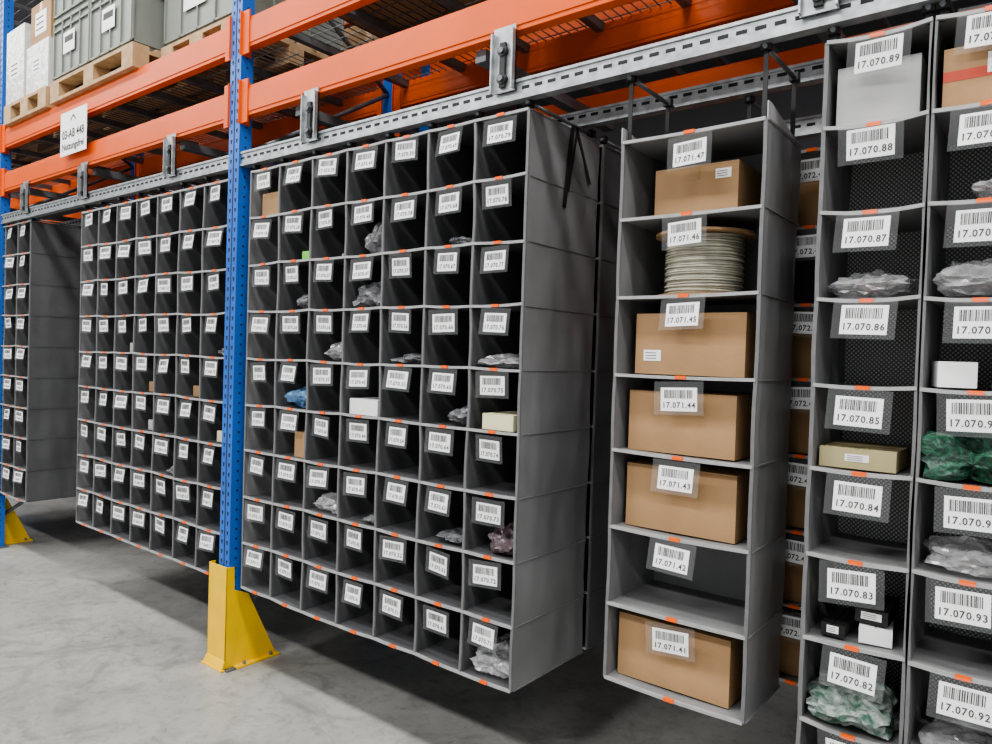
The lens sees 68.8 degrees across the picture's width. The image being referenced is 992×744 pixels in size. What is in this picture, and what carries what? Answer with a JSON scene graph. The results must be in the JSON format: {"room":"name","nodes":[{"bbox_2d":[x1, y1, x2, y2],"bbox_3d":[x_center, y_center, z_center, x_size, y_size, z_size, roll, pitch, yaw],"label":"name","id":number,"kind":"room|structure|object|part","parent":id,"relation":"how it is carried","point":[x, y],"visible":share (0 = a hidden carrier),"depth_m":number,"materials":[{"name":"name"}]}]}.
{"room":"warehouse","nodes":[
{"label":"warehouse","id":0,"kind":"room"},
{"bbox_2d":[11,168,128,223],"bbox_3d":[-17.840,-2.714,17.792,0.200,6.847,22.000,3,2,38],"label":"wall","id":1,"kind":"structure","parent":0,"point":[80,209],"depth_m":23.00,"materials":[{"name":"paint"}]},
{"bbox_2d":[0,496,797,743],"bbox_3d":[-3.317,1.459,6.403,37.000,0.100,22.000,3,2,38],"label":"floor","id":2,"kind":"structure","parent":0,"point":[103,637],"depth_m":3.58,"materials":[{"name":"concrete"}]},
{"bbox_2d":[5,498,32,544],"bbox_3d":[-4.028,1.131,5.948,0.215,0.530,0.335,3,2,38],"label":"guard","id":3,"kind":"object","parent":2,"relation":"on","point":[15,532],"visible":0.76,"depth_m":5.92,"materials":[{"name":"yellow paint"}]},
{"bbox_2d":[201,560,279,672],"bbox_3d":[-1.350,1.260,3.850,0.215,0.530,0.335,3,2,38],"label":"guard","id":4,"kind":"object","parent":2,"relation":"on","point":[237,637],"visible":1,"depth_m":3.75,"materials":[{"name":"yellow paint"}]},
{"bbox_2d":[0,0,989,672],"bbox_3d":[-0.988,-1.045,4.111,13.460,5.147,1.170,3,2,38],"label":"rack","id":5,"kind":"object","parent":2,"relation":"on","point":[514,71],"visible":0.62,"depth_m":3.61,"materials":[{"name":"blue metal"}]},
{"bbox_2d":[0,218,80,501],"bbox_3d":[-4.031,-0.116,6.116,1.779,2.140,0.527,3,2,38],"label":"shelf","id":6,"kind":"object","parent":5,"relation":"hanging from","point":[40,345],"visible":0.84,"depth_m":5.56,"materials":[{"name":"grey fabric"}]},
{"bbox_2d":[11,132,96,166],"bbox_3d":[-4.101,-2.001,6.521,1.160,0.144,0.800,3,2,38],"label":"wooden pallet","id":7,"kind":"object","parent":5,"relation":"on","point":[32,149],"visible":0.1,"depth_m":6.47,"materials":[{"name":"brown wood"}]},
{"bbox_2d":[60,104,86,157],"bbox_3d":[-2.800,-1.595,4.798,0.400,0.290,0.006,3,2,38],"label":"aisle sign","id":8,"kind":"object","parent":5,"relation":"attached to","point":[73,139],"visible":1,"depth_m":4.79,"materials":[{"name":"white plastic"}]},
{"bbox_2d":[4,86,149,138],"bbox_3d":[-3.233,-1.955,5.651,0.800,0.144,0.800,3,2,38],"label":"wooden pallet","id":9,"kind":"object","parent":5,"relation":"on","point":[36,102],"visible":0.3,"depth_m":5.37,"materials":[{"name":"brown wood"}]},
{"bbox_2d":[6,22,30,105],"bbox_3d":[-3.466,-2.315,5.681,0.350,0.555,0.542,3,2,38],"label":"parcel","id":10,"kind":"object","parent":9,"relation":"on","point":[19,39],"visible":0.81,"depth_m":5.44,"materials":[{"name":"white cardboard"}]},
{"bbox_2d":[26,36,53,94],"bbox_3d":[-3.155,-2.200,5.444,0.400,0.355,0.532,3,2,38],"label":"parcel","id":11,"kind":"object","parent":9,"relation":"on","point":[39,67],"visible":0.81,"depth_m":5.21,"materials":[{"name":"white cardboard"}]},
{"bbox_2d":[31,0,55,46],"bbox_3d":[-3.139,-2.530,5.445,0.361,0.296,0.512,3,2,38],"label":"cardboard box","id":12,"kind":"object","parent":11,"relation":"on","point":[42,15],"visible":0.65,"depth_m":5.23,"materials":[{"name":"brown cardboard"}]},
{"bbox_2d":[50,41,220,120],"bbox_3d":[-2.384,-1.914,4.986,1.200,0.144,0.800,3,2,38],"label":"wooden pallet","id":13,"kind":"object","parent":5,"relation":"on","point":[131,56],"visible":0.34,"depth_m":4.69,"materials":[{"name":"brown wood"}]},
{"bbox_2d":[52,1,171,109],"bbox_3d":[-2.616,-2.204,5.167,0.574,0.410,0.786,3,2,38],"label":"plastic crate","id":14,"kind":"object","parent":13,"relation":"on","point":[71,34],"visible":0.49,"depth_m":4.86,"materials":[{"name":"grey plastic"}]},
{"bbox_2d":[53,0,89,20],"bbox_3d":[-2.603,-2.624,5.158,0.574,0.410,0.786,3,2,38],"label":"plastic crate","id":15,"kind":"object","parent":14,"relation":"on","point":[62,8],"visible":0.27,"depth_m":4.94,"materials":[{"name":"grey plastic"}]},
{"bbox_2d":[89,0,207,95],"bbox_3d":[-2.159,-2.183,4.810,0.574,0.410,0.786,3,2,38],"label":"plastic crate","id":16,"kind":"object","parent":13,"relation":"on","point":[114,24],"visible":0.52,"depth_m":4.46,"materials":[{"name":"grey plastic"}]},
{"bbox_2d":[76,176,227,574],"bbox_3d":[-1.957,-0.016,4.493,1.792,2.140,0.526,3,2,38],"label":"shelf","id":17,"kind":"object","parent":5,"relation":"hanging from","point":[153,268],"visible":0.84,"depth_m":4.31,"materials":[{"name":"grey fabric"}]},
{"bbox_2d":[148,419,152,429],"bbox_3d":[-1.986,0.319,4.443,0.100,0.060,0.250,3,2,38],"label":"carton","id":18,"kind":"object","parent":17,"relation":"in","point":[150,421],"visible":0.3,"depth_m":4.36,"materials":[{"name":"white cardboard"}]},
{"bbox_2d":[149,381,152,391],"bbox_3d":[-1.978,0.089,4.439,0.100,0.060,0.250,3,2,38],"label":"carton","id":19,"kind":"object","parent":17,"relation":"in","point":[150,382],"visible":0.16,"depth_m":4.36,"materials":[{"name":"cardboard"}]},
{"bbox_2d":[166,466,172,473],"bbox_3d":[-1.806,0.559,4.268,0.146,0.060,0.239,3,2,38],"label":"plastic bag","id":20,"kind":"object","parent":17,"relation":"in","point":[170,470],"visible":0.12,"depth_m":4.19,"materials":[{"name":"grey plastic"}]},
{"bbox_2d":[193,385,198,396],"bbox_3d":[-1.582,0.108,4.128,0.100,0.060,0.250,3,2,38],"label":"carton","id":21,"kind":"object","parent":17,"relation":"in","point":[195,388],"visible":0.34,"depth_m":4.04,"materials":[{"name":"cardboard"}]},
{"bbox_2d":[217,430,221,441],"bbox_3d":[-1.391,0.348,3.978,0.100,0.060,0.250,3,2,38],"label":"carton","id":22,"kind":"object","parent":17,"relation":"in","point":[219,432],"visible":0.16,"depth_m":3.89,"materials":[{"name":"beige cardboard"}]},
{"bbox_2d":[217,348,223,355],"bbox_3d":[-1.381,-0.113,3.945,0.150,0.061,0.264,3,2,38],"label":"plastic bag","id":23,"kind":"object","parent":17,"relation":"in","point":[221,352],"visible":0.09,"depth_m":3.86,"materials":[{"name":"grey plastic"}]},
{"bbox_2d":[161,15,330,85],"bbox_3d":[-1.473,-1.875,4.463,0.800,0.144,0.800,3,2,38],"label":"wooden pallet","id":24,"kind":"object","parent":5,"relation":"on","point":[288,44],"visible":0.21,"depth_m":4.26,"materials":[{"name":"brown wood"}]},
{"bbox_2d":[163,0,343,50],"bbox_3d":[-1.479,-2.154,4.455,0.764,0.410,0.766,3,2,38],"label":"plastic crate","id":25,"kind":"object","parent":24,"relation":"on","point":[182,18],"visible":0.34,"depth_m":4.24,"materials":[{"name":"grey plastic"}]},
{"bbox_2d":[339,0,483,37],"bbox_3d":[-0.385,-1.927,3.610,0.601,0.351,0.601,3,2,38],"label":"cardboard box","id":26,"kind":"object","parent":5,"relation":"on","point":[416,2],"visible":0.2,"depth_m":3.53,"materials":[{"name":"brown cardboard"}]},
{"bbox_2d":[240,99,599,692],"bbox_3d":[-0.443,0.062,3.308,1.737,2.152,0.524,3,2,38],"label":"shelf","id":27,"kind":"object","parent":5,"relation":"hanging from","point":[501,320],"visible":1,"depth_m":2.99,"materials":[{"name":"grey"}]},
{"bbox_2d":[262,191,277,215],"bbox_3d":[-1.035,-0.830,3.696,0.151,0.121,0.261,3,2,38],"label":"cardboard box","id":28,"kind":"object","parent":27,"relation":"in","point":[270,200],"visible":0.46,"depth_m":3.60,"materials":[{"name":"brown cardboard"}]},
{"bbox_2d":[284,386,305,407],"bbox_3d":[-0.861,0.102,3.542,0.190,0.139,0.294,3,2,38],"label":"plastic bag","id":29,"kind":"object","parent":27,"relation":"in","point":[298,397],"visible":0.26,"depth_m":3.45,"materials":[{"name":"blue plastic"}]},
{"bbox_2d":[294,431,304,457],"bbox_3d":[-0.839,0.345,3.533,0.101,0.121,0.271,3,2,38],"label":"cardboard box","id":30,"kind":"object","parent":27,"relation":"in","point":[299,435],"visible":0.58,"depth_m":3.43,"materials":[{"name":"brown cardboard"}]},
{"bbox_2d":[297,294,307,308],"bbox_3d":[-0.835,-0.347,3.527,0.125,0.106,0.307,3,2,38],"label":"plastic bag","id":31,"kind":"object","parent":27,"relation":"in","point":[302,302],"visible":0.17,"depth_m":3.42,"materials":[{"name":"grey plastic"}]},
{"bbox_2d":[302,251,308,258],"bbox_3d":[-0.817,-0.551,3.538,0.100,0.050,0.240,3,2,38],"label":"carton","id":32,"kind":"object","parent":27,"relation":"in","point":[305,254],"visible":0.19,"depth_m":3.46,"materials":[{"name":"green"}]},
{"bbox_2d":[350,397,378,416],"bbox_3d":[-0.496,0.154,3.265,0.180,0.070,0.270,3,2,38],"label":"carton","id":33,"kind":"object","parent":27,"relation":"in","point":[368,406],"visible":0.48,"depth_m":3.16,"materials":[{"name":"white cardboard"}]},
{"bbox_2d":[353,281,380,307],"bbox_3d":[-0.473,-0.343,3.245,0.190,0.134,0.290,3,2,38],"label":"plastic bag","id":34,"kind":"object","parent":27,"relation":"in","point":[369,295],"visible":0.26,"depth_m":3.16,"materials":[{"name":"grey plastic"}]},
{"bbox_2d":[362,513,373,523],"bbox_3d":[-0.466,0.636,3.233,0.124,0.042,0.296,3,2,38],"label":"plastic bag","id":35,"kind":"object","parent":27,"relation":"in","point":[370,518],"visible":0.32,"depth_m":3.13,"materials":[{"name":"white plastic"}]},
{"bbox_2d":[365,222,381,253],"bbox_3d":[-0.457,-0.597,3.209,0.131,0.178,0.249,3,2,38],"label":"plastic bag","id":36,"kind":"object","parent":27,"relation":"in","point":[373,240],"visible":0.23,"depth_m":3.13,"materials":[{"name":"grey plastic"}]},
{"bbox_2d":[390,353,420,363],"bbox_3d":[-0.292,-0.057,3.101,0.216,0.046,0.292,3,2,38],"label":"plastic bag","id":37,"kind":"object","parent":27,"relation":"in","point":[411,358],"visible":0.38,"depth_m":3.01,"materials":[{"name":"grey plastic"}]},
{"bbox_2d":[436,527,462,542],"bbox_3d":[-0.110,0.651,2.954,0.173,0.045,0.281,3,2,38],"label":"plastic bag","id":38,"kind":"object","parent":27,"relation":"in","point":[454,535],"visible":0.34,"depth_m":2.88,"materials":[{"name":"plastic"}]},
{"bbox_2d":[448,405,467,424],"bbox_3d":[-0.069,0.165,2.921,0.131,0.090,0.297,3,2,38],"label":"plastic bag","id":39,"kind":"object","parent":27,"relation":"in","point":[457,415],"visible":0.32,"depth_m":2.83,"materials":[{"name":"grey plastic"}]},
{"bbox_2d":[449,236,471,244],"bbox_3d":[-0.057,-0.514,2.929,0.192,0.049,0.306,3,2,38],"label":"plastic bag","id":40,"kind":"object","parent":27,"relation":"in","point":[455,240],"visible":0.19,"depth_m":2.83,"materials":[{"name":"grey plastic"}]},
{"bbox_2d":[482,411,516,431],"bbox_3d":[0.077,0.187,2.774,0.145,0.060,0.235,3,2,38],"label":"carton","id":41,"kind":"object","parent":27,"relation":"in","point":[506,421],"visible":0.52,"depth_m":2.68,"materials":[{"name":"beige cardboard"}]},
{"bbox_2d":[488,522,513,554],"bbox_3d":[0.104,0.620,2.808,0.185,0.127,0.318,3,2,38],"label":"plastic bag","id":42,"kind":"object","parent":27,"relation":"in","point":[501,538],"visible":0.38,"depth_m":2.71,"materials":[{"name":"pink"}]},
{"bbox_3d":[-1.111,-1.076,4.034,13.200,0.062,0.044,3,2,38],"label":"rail","id":43,"kind":"part","parent":5,"relation":"part of","materials":[{"name":"metal"}]},
{"bbox_3d":[-1.348,-1.080,3.731,13.200,0.072,0.044,3,2,38],"label":"rail","id":44,"kind":"part","parent":5,"relation":"part of","materials":[{"name":"metal"}]},
{"bbox_2d":[582,136,620,649],"bbox_3d":[-0.119,0.063,3.723,1.736,2.150,0.471,3,2,38],"label":"shelf","id":45,"kind":"object","parent":5,"relation":"hanging from","point":[607,218],"visible":0.09,"depth_m":3.07,"materials":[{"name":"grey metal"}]},
{"bbox_2d":[603,42,801,725],"bbox_3d":[0.661,0.032,2.344,0.477,1.981,0.370,3,2,38],"label":"shelf","id":46,"kind":"object","parent":5,"relation":"hanging from","point":[736,590],"visible":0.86,"depth_m":2.29,"materials":[{"name":"grey"}]},
{"bbox_2d":[617,609,742,708],"bbox_3d":[0.635,0.905,2.395,0.376,0.206,0.261,3,2,38],"label":"cardboard box","id":47,"kind":"object","parent":46,"relation":"in","point":[712,670],"visible":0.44,"depth_m":2.26,"materials":[{"name":"brown cardboard"}]},
{"bbox_2d":[625,457,749,543],"bbox_3d":[0.654,0.406,2.382,0.366,0.206,0.261,3,2,38],"label":"cardboard box","id":48,"kind":"object","parent":46,"relation":"in","point":[716,509],"visible":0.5,"depth_m":2.26,"materials":[{"name":"brown cardboard"}]},
{"bbox_2d":[628,389,752,460],"bbox_3d":[0.658,0.162,2.380,0.356,0.196,0.261,3,2,38],"label":"cardboard box","id":49,"kind":"object","parent":46,"relation":"in","point":[720,428],"visible":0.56,"depth_m":2.26,"materials":[{"name":"brown cardboard"}]},
{"bbox_2d":[635,312,755,377],"bbox_3d":[0.676,-0.087,2.359,0.361,0.196,0.252,3,2,38],"label":"cardboard box","id":50,"kind":"object","parent":46,"relation":"in","point":[721,344],"visible":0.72,"depth_m":2.24,"materials":[{"name":"brown cardboard"}]},
{"bbox_2d":[656,227,756,294],"bbox_3d":[0.677,-0.341,2.352,0.313,0.204,0.313,1,1,-18],"label":"spool","id":51,"kind":"object","parent":46,"relation":"in","point":[714,264],"visible":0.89,"depth_m":2.25,"materials":[{"name":"wood"},{"name":"grey plastic cable"}]},
{"bbox_2d":[654,159,761,215],"bbox_3d":[0.694,-0.571,2.373,0.276,0.166,0.212,3,2,38],"label":"cardboard box","id":52,"kind":"object","parent":46,"relation":"in","point":[732,183],"visible":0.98,"depth_m":2.28,"materials":[{"name":"brown cardboard"}]},
{"bbox_3d":[-0.765,-1.077,4.475,13.200,0.072,0.044,3,2,38],"label":"rail","id":53,"kind":"part","parent":5,"relation":"part of","materials":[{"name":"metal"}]},
{"bbox_2d":[745,95,847,685],"bbox_3d":[1.100,0.042,2.497,0.485,1.980,0.367,3,2,38],"label":"shelf","id":54,"kind":"object","parent":5,"relation":"hanging from","point":[804,282],"visible":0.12,"depth_m":2.38,"materials":[{"name":"grey"}]},
{"bbox_2d":[786,484,805,527],"bbox_3d":[1.095,0.443,2.513,0.361,0.154,0.251,3,2,38],"label":"cardboard box","id":55,"kind":"object","parent":54,"relation":"in","point":[795,507],"visible":0.05,"depth_m":2.43,"materials":[{"name":"brown cardboard"}]},
{"bbox_2d":[789,409,809,453],"bbox_3d":[1.103,0.180,2.507,0.361,0.183,0.251,3,2,38],"label":"cardboard box","id":56,"kind":"object","parent":54,"relation":"in","point":[799,418],"visible":0.06,"depth_m":2.42,"materials":[{"name":"brown cardboard"}]},
{"bbox_2d":[792,333,811,378],"bbox_3d":[1.111,-0.057,2.502,0.361,0.158,0.251,3,2,38],"label":"cardboard box","id":57,"kind":"object","parent":54,"relation":"in","point":[801,343],"visible":0.06,"depth_m":2.42,"materials":[{"name":"brown cardboard"}]},
{"bbox_2d":[779,606,831,676],"bbox_3d":[1.080,0.935,2.523,0.361,0.169,0.251,3,2,38],"label":"cardboard box","id":58,"kind":"object","parent":54,"relation":"in","point":[789,647],"visible":0.07,"depth_m":2.44,"materials":[{"name":"brown cardboard"}]},
{"bbox_2d":[783,533,834,602],"bbox_3d":[1.088,0.681,2.518,0.361,0.178,0.251,3,2,38],"label":"cardboard box","id":59,"kind":"object","parent":54,"relation":"in","point":[793,571],"visible":0.06,"depth_m":2.43,"materials":[{"name":"brown cardboard"}]},
{"bbox_2d":[797,180,850,226],"bbox_3d":[1.127,-0.560,2.491,0.361,0.167,0.251,3,2,38],"label":"cardboard box","id":60,"kind":"object","parent":54,"relation":"in","point":[809,191],"visible":0.09,"depth_m":2.40,"materials":[{"name":"brown cardboard"}]},
{"bbox_2d":[795,3,945,743],"bbox_3d":[1.061,0.132,2.034,0.276,2.142,0.374,3,2,38],"label":"shelf","id":61,"kind":"object","parent":5,"relation":"hanging from","point":[865,366],"visible":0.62,"depth_m":2.04,"materials":[{"name":"grey"}]},
{"bbox_2d":[821,606,857,638],"bbox_3d":[0.973,0.707,2.048,0.060,0.035,0.172,3,2,38],"label":"device box","id":62,"kind":"object","parent":61,"relation":"in","point":[840,621],"visible":0.94,"depth_m":2.00,"materials":[{"name":"black cardboard"}]},
{"bbox_2d":[806,667,900,739],"bbox_3d":[0.999,0.895,2.024,0.252,0.124,0.295,3,2,38],"label":"bag","id":63,"kind":"object","parent":61,"relation":"in","point":[878,714],"visible":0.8,"depth_m":1.95,"materials":[{"name":"plastic"}]},
{"bbox_2d":[819,440,910,473],"bbox_3d":[1.041,0.236,2.041,0.190,0.055,0.222,3,2,38],"label":"carton","id":64,"kind":"object","parent":61,"relation":"in","point":[887,458],"visible":1,"depth_m":1.97,"materials":[{"name":"beige cardboard"}]},
{"bbox_2d":[858,619,893,648],"bbox_3d":[1.054,0.705,2.005,0.080,0.045,0.180,2,1,29],"label":"carton","id":65,"kind":"object","parent":61,"relation":"in","point":[871,634],"visible":0.56,"depth_m":1.93,"materials":[{"name":"white cardboard"}]},
{"bbox_2d":[855,593,899,627],"bbox_3d":[1.058,0.657,2.007,0.080,0.038,0.172,3,2,38],"label":"device box","id":66,"kind":"object","parent":65,"relation":"on","point":[885,609],"visible":0.94,"depth_m":1.96,"materials":[{"name":"black cardboard"}]},
{"bbox_2d":[836,53,927,125],"bbox_3d":[1.087,-0.742,2.016,0.200,0.160,0.250,3,2,38],"label":"carton","id":67,"kind":"object","parent":61,"relation":"in","point":[893,92],"visible":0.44,"depth_m":1.91,"materials":[{"name":"white cardboard"}]},
{"bbox_2d":[902,0,991,743],"bbox_3d":[1.256,0.142,1.882,0.265,2.143,0.375,3,2,38],"label":"shelf","id":68,"kind":"object","parent":5,"relation":"hanging from","point":[948,687],"visible":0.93,"depth_m":1.89,"materials":[{"name":"grey"}]},
{"bbox_2d":[930,361,977,388],"bbox_3d":[1.172,0.007,1.857,0.085,0.065,0.130,2,1,24],"label":"carton","id":69,"kind":"object","parent":68,"relation":"in","point":[945,374],"visible":0.98,"depth_m":1.80,"materials":[{"name":"white cardboard"}]},
{"bbox_2d":[920,430,991,483],"bbox_3d":[1.246,0.198,1.852,0.280,0.152,0.280,3,2,38],"label":"bag","id":70,"kind":"object","parent":68,"relation":"in","point":[947,456],"visible":0.93,"depth_m":1.80,"materials":[{"name":"green plastic"}]},
{"bbox_2d":[942,44,991,107],"bbox_3d":[1.288,-0.728,1.863,0.206,0.151,0.282,3,2,38],"label":"cardboard box","id":71,"kind":"object","parent":68,"relation":"in","point":[967,73],"visible":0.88,"depth_m":1.78,"materials":[{"name":"brown cardboard"}]},
{"bbox_2d":[29,0,991,219],"bbox_3d":[-0.137,-1.041,5.198,13.394,5.147,1.130,3,2,38],"label":"rack","id":72,"kind":"object","parent":2,"relation":"on","point":[883,23],"visible":0.04,"depth_m":4.70,"materials":[{"name":"orange metal"}]},
{"bbox_2d":[341,26,410,91],"bbox_3d":[-0.722,-2.313,5.590,0.601,0.540,0.701,3,2,38],"label":"cardboard box","id":73,"kind":"object","parent":72,"relation":"on","point":[348,30],"visible":0.02,"depth_m":5.39,"materials":[{"name":"brown cardboard"}]},
{"bbox_2d":[524,0,639,35],"bbox_3d":[0.616,-2.256,4.543,0.601,0.555,0.701,3,2,38],"label":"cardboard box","id":74,"kind":"object","parent":72,"relation":"on","point":[638,0],"visible":0.02,"depth_m":4.27,"materials":[{"name":"brown cardboard"}]},
{"bbox_2d":[11,0,991,193],"bbox_3d":[-3.098,-5.483,6.257,37.000,0.100,22.000,3,2,38],"label":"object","id":75,"kind":"structure","parent":0,"point":[959,5],"depth_m":12.07,"materials":[{"name":"metal"}]},
{"bbox_2d":[579,83,823,149],"bbox_3d":[3.636,-1.980,15.069,37.000,6.847,0.200,3,2,38],"label":"wall","id":76,"kind":"structure","parent":0,"point":[809,99],"depth_m":14.29,"materials":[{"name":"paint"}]}
]}

